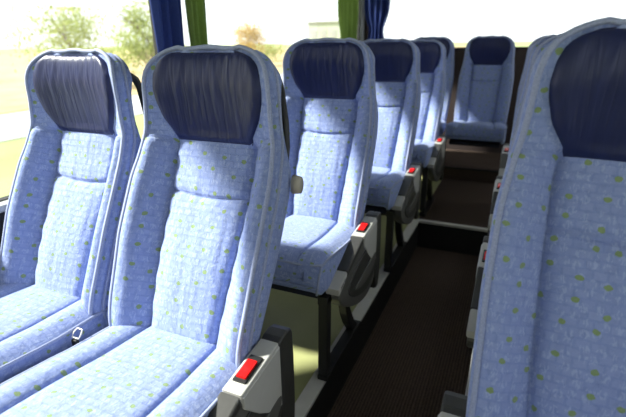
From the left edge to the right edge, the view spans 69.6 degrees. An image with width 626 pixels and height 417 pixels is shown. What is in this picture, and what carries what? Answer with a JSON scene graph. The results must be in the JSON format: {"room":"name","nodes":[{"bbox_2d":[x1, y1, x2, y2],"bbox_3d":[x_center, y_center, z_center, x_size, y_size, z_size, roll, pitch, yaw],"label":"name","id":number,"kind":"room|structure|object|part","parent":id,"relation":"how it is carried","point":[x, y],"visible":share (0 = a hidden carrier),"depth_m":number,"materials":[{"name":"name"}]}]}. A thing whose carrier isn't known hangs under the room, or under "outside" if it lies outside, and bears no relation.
{"room":"vehicle interior","nodes":[
{"label":"vehicle interior","id":0,"kind":"room"},
{"bbox_2d":[360,0,364,41],"bbox_3d":[-1.247,-0.047,0.894,0.060,2.220,8.550,8,22,23],"label":"wall","id":1,"kind":"structure","parent":0,"point":[362,12],"depth_m":4.33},
{"bbox_2d":[0,211,5,247],"bbox_3d":[-1.207,0.479,1.074,0.012,0.628,8.550,8,22,23],"label":"wall panel","id":2,"kind":"object","parent":1,"relation":"attached to","point":[2,215],"depth_m":1.43,"materials":[{"name":"grey plastic"}]},
{"bbox_2d":[0,199,7,212],"bbox_3d":[-1.217,0.172,0.963,0.060,0.022,8.550,8,22,23],"label":"trim","id":3,"kind":"structure","parent":1,"relation":"attached to","point":[3,204],"depth_m":1.42,"materials":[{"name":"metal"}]},
{"bbox_2d":[0,0,157,201],"bbox_3d":[-1.160,-0.359,0.998,0.030,0.990,2.360,8,22,23],"label":"window","id":4,"kind":"structure","parent":1,"relation":"in","point":[153,33],"depth_m":1.96,"materials":[{"name":"clear glass"}]},
{"bbox_2d":[357,0,360,39],"bbox_3d":[-0.097,-1.208,3.243,0.030,0.990,2.650,8,22,23],"label":"window","id":5,"kind":"structure","parent":1,"relation":"in","point":[358,27],"depth_m":4.31,"materials":[{"name":"black rubber"}]},
{"bbox_2d":[444,166,498,171],"bbox_3d":[1.377,-0.322,3.741,2.460,0.011,0.022,8,22,23],"label":"trim","id":6,"kind":"structure","parent":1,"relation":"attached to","point":[444,166],"depth_m":3.76,"materials":[{"name":"black metal"}]},
{"bbox_3d":[-1.159,-1.046,0.521,0.050,0.020,8.430,8,22,23],"label":"rail","id":7,"kind":"object","parent":1,"relation":"attached to","visible":0},
{"bbox_2d":[149,0,183,52],"bbox_3d":[-0.620,-0.890,1.905,0.059,1.240,0.212,8,22,23],"label":"curtain","id":8,"kind":"object","parent":7,"relation":"hanging from","point":[166,14],"visible":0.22,"depth_m":1.93,"materials":[{"name":"blue fabric"}]},
{"bbox_2d":[185,0,207,45],"bbox_3d":[-0.541,-0.956,2.079,0.045,1.240,0.167,8,22,23],"label":"curtain","id":9,"kind":"object","parent":7,"relation":"hanging from","point":[195,9],"visible":0.32,"depth_m":2.10,"materials":[{"name":"green fabric"}]},
{"bbox_2d":[338,0,358,39],"bbox_3d":[0.307,-1.612,3.812,0.059,1.240,0.492,8,22,23],"label":"curtain","id":10,"kind":"object","parent":7,"relation":"hanging from","point":[348,10],"visible":0.38,"depth_m":3.78,"materials":[{"name":"green fabric"}]},
{"bbox_2d":[260,178,494,401],"bbox_3d":[-0.547,0.978,0.951,1.442,0.239,8.550,8,22,23],"label":"floor","id":11,"kind":"structure","parent":0,"point":[299,313],"depth_m":2.10,"materials":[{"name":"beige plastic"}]},
{"bbox_2d":[295,219,418,416],"bbox_3d":[-0.699,1.178,0.069,0.053,0.014,6.790,8,22,23],"label":"trim","id":12,"kind":"structure","parent":11,"relation":"on","point":[305,401],"depth_m":1.84,"materials":[{"name":"metal"}]},
{"bbox_2d":[0,44,303,416],"bbox_3d":[-0.336,0.220,1.017,0.481,1.105,0.747,8,22,23],"label":"seat","id":13,"kind":"object","parent":12,"relation":"on","point":[201,223],"visible":1,"depth_m":1.08,"materials":[{"name":"blue fabric"}]},
{"bbox_2d":[0,48,143,383],"bbox_3d":[-0.807,0.015,1.160,0.506,0.797,0.753,8,22,23],"label":"seat","id":14,"kind":"object","parent":13,"relation":"attached to","point":[78,156],"visible":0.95,"depth_m":1.27,"materials":[{"name":"blue fabric"}]},
{"bbox_2d":[0,283,108,383],"bbox_3d":[-0.812,0.320,1.143,0.418,0.147,0.511,8,22,23],"label":"seat cushion","id":15,"kind":"object","parent":14,"relation":"on","point":[38,321],"depth_m":1.16,"materials":[{"name":"blue fabric"}]},
{"bbox_3d":[-0.495,-0.266,1.305,0.033,0.247,0.070,8,22,23],"label":"grab handle","id":16,"kind":"part","parent":14,"relation":"part of","materials":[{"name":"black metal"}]},
{"bbox_2d":[71,327,82,345],"bbox_3d":[-0.582,0.334,1.118,0.029,0.073,0.026,8,22,23],"label":"belt","id":17,"kind":"object","parent":13,"relation":"attached to","point":[75,340],"visible":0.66,"depth_m":1.10,"materials":[{"name":"metal"}]},
{"bbox_2d":[0,325,259,416],"bbox_3d":[-0.401,0.397,0.977,0.436,0.147,0.511,8,22,23],"label":"seat cushion","id":18,"kind":"object","parent":13,"relation":"on","point":[119,370],"depth_m":0.96,"materials":[{"name":"blue fabric"}]},
{"bbox_3d":[-0.286,-0.026,1.107,0.424,0.701,0.325,8,22,23],"label":"backrest","id":19,"kind":"part","parent":13,"relation":"part of","materials":[{"name":"blue fabric"}]},
{"bbox_3d":[-0.111,0.426,1.009,0.008,0.170,0.158,8,22,23],"label":"plate","id":20,"kind":"part","parent":13,"relation":"part of","materials":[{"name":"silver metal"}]},
{"bbox_3d":[-0.140,0.515,0.974,0.008,0.186,0.339,8,22,23],"label":"recessed panel","id":21,"kind":"part","parent":13,"relation":"part of","materials":[{"name":"grey plastic"}]},
{"bbox_3d":[-0.078,-0.211,1.128,0.034,0.247,0.070,8,22,23],"label":"grab handle","id":22,"kind":"part","parent":13,"relation":"part of","materials":[{"name":"black metal"}]},
{"bbox_2d":[271,37,380,381],"bbox_3d":[-0.013,-0.058,1.728,0.481,1.121,0.704,8,22,23],"label":"seat","id":23,"kind":"object","parent":12,"relation":"on","point":[329,253],"visible":0.84,"depth_m":1.76,"materials":[{"name":"blue fabric"}]},
{"bbox_2d":[272,214,354,294],"bbox_3d":[-0.069,0.120,1.709,0.436,0.147,0.511,8,22,23],"label":"seat cushion","id":24,"kind":"object","parent":23,"relation":"on","point":[314,250],"depth_m":1.51,"materials":[{"name":"blue fabric"}]},
{"bbox_3d":[0.037,-0.305,1.819,0.424,0.719,0.283,8,22,23],"label":"backrest","id":25,"kind":"part","parent":23,"relation":"part of","materials":[{"name":"blue fabric"}]},
{"bbox_3d":[0.191,0.239,1.706,0.008,0.186,0.339,8,22,23],"label":"recessed panel","id":26,"kind":"part","parent":23,"relation":"part of","materials":[{"name":"grey plastic"}]},
{"bbox_3d":[0.220,0.149,1.741,0.008,0.170,0.158,8,22,23],"label":"plate","id":27,"kind":"part","parent":23,"relation":"part of","materials":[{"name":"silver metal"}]},
{"bbox_2d":[363,38,421,272],"bbox_3d":[0.333,-0.333,2.459,0.481,1.118,0.713,8,22,23],"label":"seat","id":28,"kind":"object","parent":12,"relation":"on","point":[394,190],"visible":0.66,"depth_m":2.47,"materials":[{"name":"blue fabric"}]},
{"bbox_2d":[366,166,405,209],"bbox_3d":[0.275,-0.155,2.436,0.436,0.147,0.511,8,22,23],"label":"seat cushion","id":29,"kind":"object","parent":28,"relation":"on","point":[387,185],"depth_m":2.21,"materials":[{"name":"blue fabric"}]},
{"bbox_3d":[0.383,-0.581,2.549,0.424,0.715,0.291,8,22,23],"label":"backrest","id":30,"kind":"part","parent":28,"relation":"part of","materials":[{"name":"blue fabric"}]},
{"bbox_3d":[0.535,-0.036,2.433,0.008,0.186,0.339,8,22,23],"label":"recessed panel","id":31,"kind":"part","parent":28,"relation":"part of","materials":[{"name":"grey plastic"}]},
{"bbox_3d":[0.565,-0.126,2.468,0.008,0.170,0.158,8,22,23],"label":"plate","id":32,"kind":"part","parent":28,"relation":"part of","materials":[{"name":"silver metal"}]},
{"bbox_2d":[306,223,418,416],"bbox_3d":[-0.679,1.266,0.099,0.012,0.176,6.800,8,22,23],"label":"trim","id":33,"kind":"structure","parent":11,"relation":"attached to","point":[322,406],"depth_m":1.96,"materials":[{"name":"black metal"}]},
{"bbox_2d":[410,39,446,215],"bbox_3d":[0.689,-0.606,3.191,0.481,1.112,0.730,8,22,23],"label":"seat","id":34,"kind":"object","parent":11,"relation":"on","point":[429,150],"visible":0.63,"depth_m":3.20,"materials":[{"name":"blue fabric"}]},
{"bbox_2d":[411,139,433,167],"bbox_3d":[0.628,-0.428,3.159,0.436,0.147,0.511,8,22,23],"label":"seat cushion","id":35,"kind":"object","parent":34,"relation":"on","point":[423,151],"depth_m":2.90,"materials":[{"name":"blue fabric"}]},
{"bbox_3d":[0.738,-0.852,3.278,0.424,0.701,0.325,8,24,23],"label":"backrest","id":36,"kind":"part","parent":34,"relation":"part of","materials":[{"name":"blue fabric"}]},
{"bbox_3d":[0.888,-0.310,3.156,0.008,0.186,0.339,8,22,23],"label":"recessed panel","id":37,"kind":"part","parent":34,"relation":"part of","materials":[{"name":"grey plastic"}]},
{"bbox_3d":[0.918,-0.400,3.191,0.008,0.170,0.158,8,22,23],"label":"plate","id":38,"kind":"part","parent":34,"relation":"part of","materials":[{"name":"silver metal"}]},
{"bbox_2d":[417,223,487,255],"bbox_3d":[0.911,0.199,2.911,0.460,0.176,0.012,8,22,23],"label":"trim","id":39,"kind":"structure","parent":11,"relation":"attached to","point":[451,239],"depth_m":2.92,"materials":[{"name":"black metal"}]},
{"bbox_2d":[418,219,487,231],"bbox_3d":[0.910,0.111,2.881,0.480,0.017,0.030,8,22,23],"label":"trim","id":40,"kind":"structure","parent":11,"relation":"attached to","point":[467,227],"depth_m":2.88,"materials":[{"name":"metal"}]},
{"bbox_2d":[328,246,478,416],"bbox_3d":[-0.462,1.407,0.050,0.500,0.060,6.800,8,22,23],"label":"floor","id":41,"kind":"structure","parent":0,"point":[417,351],"depth_m":2.03,"materials":[{"name":"carpet"}]},
{"bbox_2d":[364,17,527,152],"bbox_3d":[1.657,-1.276,4.088,2.480,2.220,0.060,8,22,23],"label":"wall","id":42,"kind":"structure","parent":0,"point":[520,54],"depth_m":4.18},
{"bbox_2d":[454,47,527,49],"bbox_3d":[1.648,-1.748,3.908,2.320,0.690,0.030,8,22,23],"label":"window","id":43,"kind":"structure","parent":42,"relation":"in","point":[455,48],"depth_m":4.12,"materials":[{"name":"black rubber"}]},
{"bbox_3d":[1.622,-2.237,3.618,2.330,0.020,0.050,8,22,23],"label":"rail","id":44,"kind":"object","parent":42,"relation":"attached to","visible":0},
{"bbox_2d":[364,0,389,39],"bbox_3d":[0.607,-1.787,4.271,0.253,1.240,0.064,8,22,23],"label":"curtain","id":45,"kind":"object","parent":44,"relation":"hanging from","point":[376,11],"visible":0.4,"depth_m":4.26,"materials":[{"name":"blue fabric"}]},
{"bbox_2d":[443,149,500,182],"bbox_3d":[1.516,-0.385,4.053,2.480,0.102,0.690,8,22,23],"label":"platform","id":46,"kind":"object","parent":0,"point":[455,158],"visible":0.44,"depth_m":3.90,"materials":[{"name":"carpet"}]},
{"bbox_2d":[415,36,453,137],"bbox_3d":[0.912,-1.000,3.748,0.439,0.810,0.729,8,22,23],"label":"seat","id":47,"kind":"object","parent":46,"relation":"on","point":[449,45],"visible":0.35,"depth_m":3.80,"materials":[{"name":"blue fabric"}]},
{"bbox_2d":[437,120,445,137],"bbox_3d":[0.872,-0.695,3.755,0.436,0.145,0.511,8,22,23],"label":"seat cushion","id":48,"kind":"object","parent":47,"relation":"on","point":[442,127],"depth_m":3.61,"materials":[{"name":"blue fabric"}]},
{"bbox_2d":[445,35,514,147],"bbox_3d":[1.344,-0.940,3.567,0.439,0.810,0.729,8,22,23],"label":"seat","id":49,"kind":"object","parent":46,"relation":"on","point":[486,77],"visible":1,"depth_m":3.69,"materials":[{"name":"blue fabric"}]},
{"bbox_2d":[445,120,505,144],"bbox_3d":[1.304,-0.634,3.574,0.436,0.145,0.511,8,22,23],"label":"seat cushion","id":50,"kind":"object","parent":49,"relation":"on","point":[459,132],"depth_m":3.39,"materials":[{"name":"blue fabric"}]},
{"bbox_3d":[1.419,-1.052,3.706,0.424,0.690,0.325,8,22,23],"label":"backrest","id":51,"kind":"part","parent":49,"relation":"part of","materials":[{"name":"blue fabric"}]},
{"bbox_3d":[0.587,1.139,0.475,1.038,0.238,8.550,8,22,23],"label":"floor","id":52,"kind":"structure","parent":0,"visible":0},
{"bbox_2d":[465,351,472,395],"bbox_3d":[-0.235,1.244,-0.125,0.053,0.014,6.790,8,22,23],"label":"trim","id":53,"kind":"structure","parent":52,"relation":"attached to","point":[467,386],"depth_m":1.56,"materials":[{"name":"metal"}]},
{"bbox_2d":[466,33,562,347],"bbox_3d":[0.792,0.046,1.411,0.481,1.125,0.747,8,22,23],"label":"seat","id":54,"kind":"object","parent":53,"relation":"on","point":[471,326],"visible":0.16,"depth_m":1.50,"materials":[{"name":"blue fabric"}]},
{"bbox_3d":[0.880,-0.204,1.482,0.424,0.701,0.325,8,22,23],"label":"backrest","id":55,"kind":"part","parent":54,"relation":"part of","materials":[{"name":"blue fabric"}]},
{"bbox_2d":[487,34,554,235],"bbox_3d":[1.137,-0.229,2.138,0.481,1.125,0.747,8,22,23],"label":"seat","id":56,"kind":"object","parent":53,"relation":"on","point":[498,180],"visible":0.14,"depth_m":2.23,"materials":[{"name":"blue fabric"}]},
{"bbox_3d":[1.224,-0.479,2.208,0.424,0.701,0.325,8,22,23],"label":"backrest","id":57,"kind":"part","parent":56,"relation":"part of","materials":[{"name":"blue fabric"}]},
{"bbox_2d":[438,17,625,416],"bbox_3d":[0.431,0.317,0.678,0.481,1.139,0.726,8,22,23],"label":"seat","id":58,"kind":"object","parent":53,"relation":"on","point":[550,337],"visible":1,"depth_m":0.79,"materials":[{"name":"blue fabric"}]},
{"bbox_2d":[498,35,547,175],"bbox_3d":[1.481,-0.504,2.865,0.481,1.125,0.747,8,22,23],"label":"seat","id":59,"kind":"object","parent":52,"relation":"on","point":[505,149],"visible":0.09,"depth_m":2.94,"materials":[{"name":"blue fabric"}]},
{"bbox_3d":[1.568,-0.754,2.935,0.424,0.701,0.325,8,22,23],"label":"backrest","id":60,"kind":"part","parent":59,"relation":"part of","materials":[{"name":"blue fabric"}]},
{"label":"outside","id":61,"kind":"structure","parent":0,"visible":0},
{"bbox_2d":[0,41,532,197],"bbox_3d":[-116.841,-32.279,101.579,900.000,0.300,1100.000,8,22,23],"label":"ground","id":62,"kind":"structure","parent":61,"point":[11,150],"depth_m":15.83,"materials":[{"name":"green plant"}]},
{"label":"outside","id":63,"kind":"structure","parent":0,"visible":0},
{"bbox_2d":[0,74,282,141],"bbox_3d":[-8.662,-7.523,30.489,6.800,0.300,450.000,8,22,23],"label":"road","id":64,"kind":"structure","parent":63,"point":[13,126],"depth_m":20.56,"materials":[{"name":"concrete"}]},
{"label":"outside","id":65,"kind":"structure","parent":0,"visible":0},
{"bbox_2d":[0,46,465,113],"bbox_3d":[-92.452,-19.347,65.690,175.500,0.300,450.000,8,22,23],"label":"verge","id":66,"kind":"structure","parent":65,"point":[13,95],"depth_m":51.43,"materials":[{"name":"green plant"}]},
{"bbox_2d":[2,4,132,71],"bbox_3d":[-19.687,-12.851,36.315,8.606,6.236,11.017,15,25,36],"label":"tree","id":67,"kind":"object","parent":66,"relation":"on","point":[66,23],"visible":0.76,"depth_m":34.92,"materials":[{"name":"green plant"}]},
{"bbox_2d":[24,48,143,72],"bbox_3d":[-25.564,-16.415,53.487,16.822,5.040,11.295,-7,21,-17],"label":"bush","id":68,"kind":"object","parent":66,"relation":"on","point":[106,50],"visible":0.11,"depth_m":52.77,"materials":[{"name":"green plant"}]},
{"bbox_2d":[101,0,188,70],"bbox_3d":[-12.738,-12.297,34.103,6.241,6.323,5.469,0,20,2],"label":"tree","id":69,"kind":"object","parent":66,"relation":"on","point":[136,28],"visible":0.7,"depth_m":33.27,"materials":[{"name":"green plant"}]},
{"bbox_2d":[229,21,273,55],"bbox_3d":[-9.354,-23.896,65.426,7.463,6.181,6.384,8,22,23],"label":"tree","id":70,"kind":"object","parent":66,"relation":"on","point":[249,33],"visible":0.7,"depth_m":64.40,"materials":[{"name":"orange plant"}]},
{"bbox_2d":[251,44,284,61],"bbox_3d":[-8.596,-27.585,82.045,10.457,4.680,9.494,8,22,23],"label":"bush","id":71,"kind":"object","parent":66,"relation":"on","point":[276,49],"visible":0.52,"depth_m":80.89,"materials":[{"name":"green plant"}]},
{"bbox_2d":[307,16,339,38],"bbox_3d":[3.380,-31.953,84.534,7.400,7.600,6.600,8,22,23],"label":"farm building","id":72,"kind":"structure","parent":66,"relation":"on","point":[318,27],"depth_m":81.67,"materials":[{"name":"grey"}]}
]}

